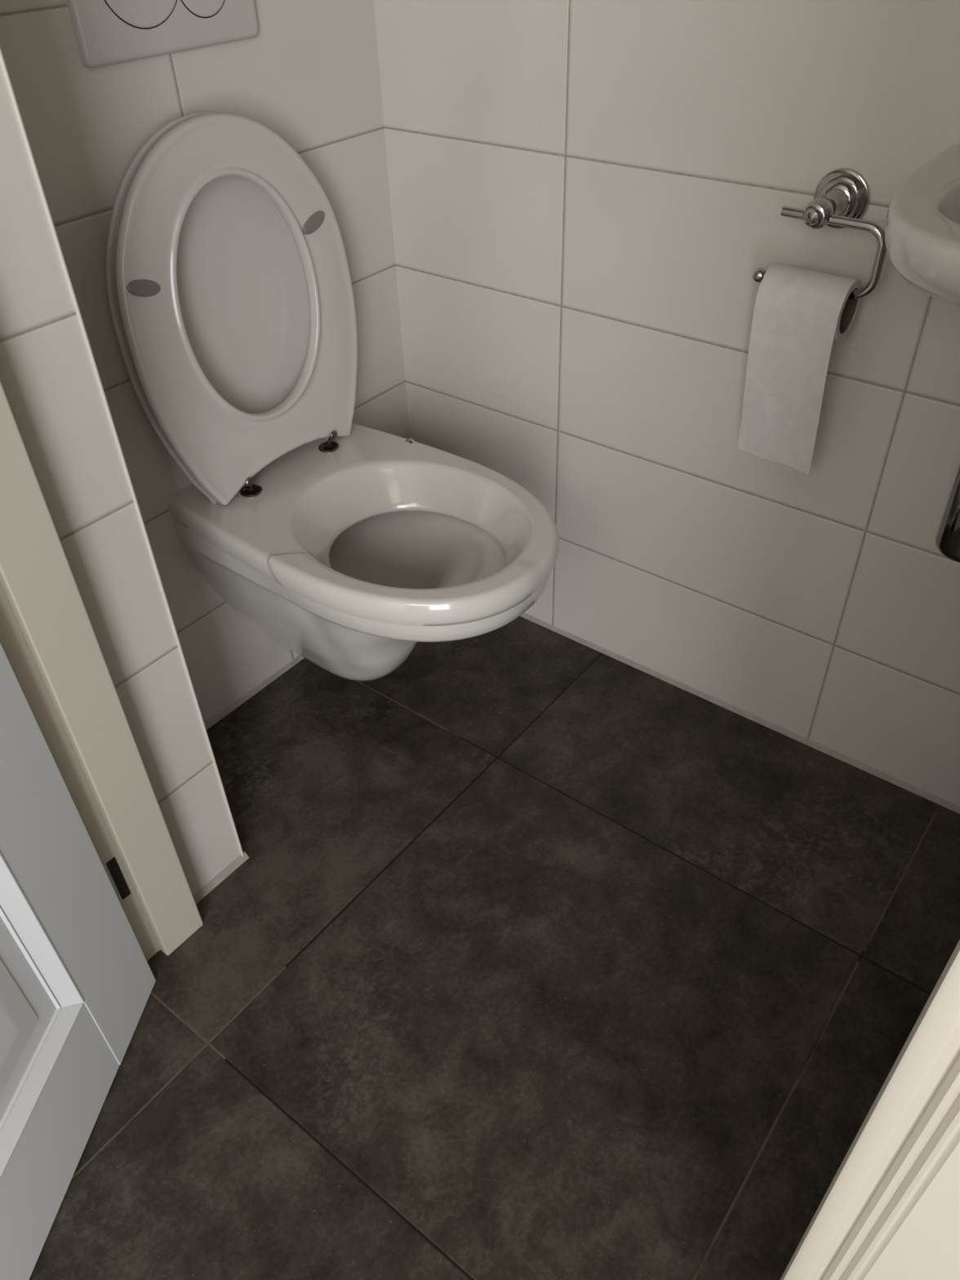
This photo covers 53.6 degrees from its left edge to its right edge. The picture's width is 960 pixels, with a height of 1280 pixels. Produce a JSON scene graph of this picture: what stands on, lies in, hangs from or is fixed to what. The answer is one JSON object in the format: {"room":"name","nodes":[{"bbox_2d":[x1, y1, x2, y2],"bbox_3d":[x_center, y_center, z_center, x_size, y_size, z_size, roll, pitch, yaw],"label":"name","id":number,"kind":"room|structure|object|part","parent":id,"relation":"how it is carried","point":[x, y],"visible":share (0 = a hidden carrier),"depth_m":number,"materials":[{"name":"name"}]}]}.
{"room":"toilet room","nodes":[
{"label":"toilet room","id":0,"kind":"room"},
{"bbox_2d":[0,65,240,895],"bbox_3d":[-0.008,-0.355,0.282,1.620,2.450,0.210,25,47,29],"label":"wall","id":1,"kind":"structure","parent":0,"point":[47,378],"depth_m":0.97,"materials":[{"name":"tile"}]},
{"bbox_2d":[0,643,155,1279],"bbox_3d":[-0.520,-0.070,0.296,0.039,2.016,0.800,3,40,7],"label":"door","id":2,"kind":"structure","parent":1,"relation":"in","point":[77,980],"depth_m":0.99,"materials":[{"name":"white paint"}]},
{"bbox_3d":[-0.509,0.289,0.598,0.021,0.775,0.571,3,40,7],"label":"panel","id":3,"kind":"part","parent":2,"relation":"part of","materials":[{"name":"white paint"}]},
{"bbox_3d":[-0.499,0.289,0.597,0.021,0.775,0.571,3,40,7],"label":"moulding","id":4,"kind":"part","parent":2,"relation":"part of","materials":[{"name":"white paint"}]},
{"bbox_3d":[-0.496,0.643,0.896,0.037,0.151,0.571,3,40,7],"label":"rail","id":5,"kind":"part","parent":2,"relation":"part of","materials":[{"name":"white paint"}]},
{"bbox_2d":[0,380,203,960],"bbox_3d":[-0.457,-0.378,0.631,0.043,2.060,0.100,25,47,29],"label":"trim","id":6,"kind":"structure","parent":1,"relation":"attached to","point":[48,639],"depth_m":1.00,"materials":[{"name":"beige paint"}]},
{"bbox_2d":[0,46,244,856],"bbox_3d":[-0.381,-0.618,0.609,0.004,2.444,0.004,25,47,29],"label":"trim","id":7,"kind":"structure","parent":1,"relation":"attached to","point":[2,64],"depth_m":0.93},
{"bbox_2d":[193,851,248,903],"bbox_3d":[-0.378,0.345,1.362,0.008,0.009,0.114,25,47,29],"label":"trim","id":8,"kind":"structure","parent":1,"relation":"attached to","point":[202,893],"depth_m":1.37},
{"bbox_2d":[0,0,409,724],"bbox_3d":[-0.446,-0.895,0.944,0.120,2.450,1.040,25,47,29],"label":"wall","id":9,"kind":"structure","parent":0,"point":[309,74],"depth_m":1.27,"materials":[{"name":"tile"}]},
{"bbox_2d":[65,0,258,68],"bbox_3d":[-0.356,-0.754,1.063,0.014,0.164,0.252,25,47,29],"label":"flush plate","id":10,"kind":"object","parent":9,"relation":"attached to","point":[106,32],"visible":1,"depth_m":1.07,"materials":[{"name":"plastic"}]},
{"bbox_2d":[204,655,304,729],"bbox_3d":[-0.334,0.038,1.728,0.005,0.008,0.703,25,47,29],"label":"trim","id":11,"kind":"structure","parent":9,"relation":"attached to","point":[269,680],"depth_m":1.67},
{"bbox_2d":[106,111,559,680],"bbox_3d":[-0.142,-0.231,1.283,0.535,0.808,0.378,25,47,29],"label":"toilet","id":12,"kind":"object","parent":9,"relation":"attached to","point":[351,545],"visible":1,"depth_m":1.31,"materials":[{"name":"white ceramic"}]},
{"bbox_3d":[-0.325,-0.441,1.287,0.060,0.481,0.378,25,47,29],"label":"lid","id":13,"kind":"part","parent":12,"relation":"part of","materials":[{"name":"plastic"}]},
{"bbox_3d":[-0.308,-0.440,1.270,0.061,0.463,0.375,25,47,29],"label":"seat","id":14,"kind":"part","parent":12,"relation":"part of","materials":[{"name":"plastic"}]},
{"bbox_2d":[29,616,959,1279],"bbox_3d":[0.035,1.382,0.195,3.320,0.100,3.720,25,47,29],"label":"floor","id":15,"kind":"structure","parent":0,"point":[534,953],"depth_m":1.22,"materials":[{"name":"tile"}]},
{"bbox_2d":[373,0,959,807],"bbox_3d":[0.523,-0.807,0.798,1.620,2.450,0.120,25,47,29],"label":"wall","id":16,"kind":"structure","parent":0,"point":[588,197],"depth_m":1.31,"materials":[{"name":"tile"}]},
{"bbox_2d":[520,613,959,813],"bbox_3d":[0.471,0.137,1.575,1.500,0.008,0.005,25,47,29],"label":"trim","id":17,"kind":"structure","parent":16,"relation":"attached to","point":[935,799],"depth_m":1.58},
{"bbox_2d":[751,168,886,299],"bbox_3d":[0.393,-0.456,1.067,0.145,0.118,0.086,25,47,29],"label":"toilet paper holder","id":18,"kind":"object","parent":16,"relation":"attached to","point":[842,197],"visible":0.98,"depth_m":1.05,"materials":[{"name":"silver metal"}]},
{"bbox_3d":[0.329,-0.429,1.117,0.016,0.017,0.017,25,47,29],"label":"knob","id":19,"kind":"part","parent":18,"relation":"part of","materials":[{"name":"silver metal"}]},
{"bbox_2d":[737,262,862,474],"bbox_3d":[0.382,-0.326,1.153,0.098,0.239,0.070,25,47,29],"label":"toilet paper roll","id":20,"kind":"object","parent":18,"relation":"hanging from","point":[799,313],"visible":0.99,"depth_m":1.11,"materials":[{"name":"paper"}]},
{"bbox_3d":[0.380,-0.475,1.049,0.031,0.031,0.068,25,47,29],"label":"post","id":21,"kind":"part","parent":18,"relation":"part of","materials":[{"name":"silver metal"}]},
{"bbox_3d":[0.386,-0.430,1.058,0.127,0.084,0.010,25,47,29],"label":"wire arm","id":22,"kind":"part","parent":18,"relation":"part of","materials":[{"name":"silver metal"}]},
{"bbox_2d":[884,143,959,308],"bbox_3d":[0.540,-0.331,0.822,0.378,0.104,0.328,25,47,29],"label":"basin","id":23,"kind":"object","parent":16,"relation":"attached to","point":[922,231],"visible":1,"depth_m":0.80,"materials":[{"name":"white ceramic"}]},
{"bbox_2d":[935,465,959,563],"bbox_3d":[0.573,-0.215,1.025,0.065,0.235,0.168,25,47,29],"label":"trap","id":24,"kind":"object","parent":16,"relation":"attached to","point":[948,535],"visible":1,"depth_m":1.04,"materials":[{"name":"silver metal"}]},
{"bbox_2d":[779,939,959,1279],"bbox_3d":[0.216,-0.052,0.215,0.070,2.060,0.112,25,47,29],"label":"trim","id":25,"kind":"structure","parent":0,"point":[890,1210],"depth_m":0.41,"materials":[{"name":"beige paint"}]}
]}

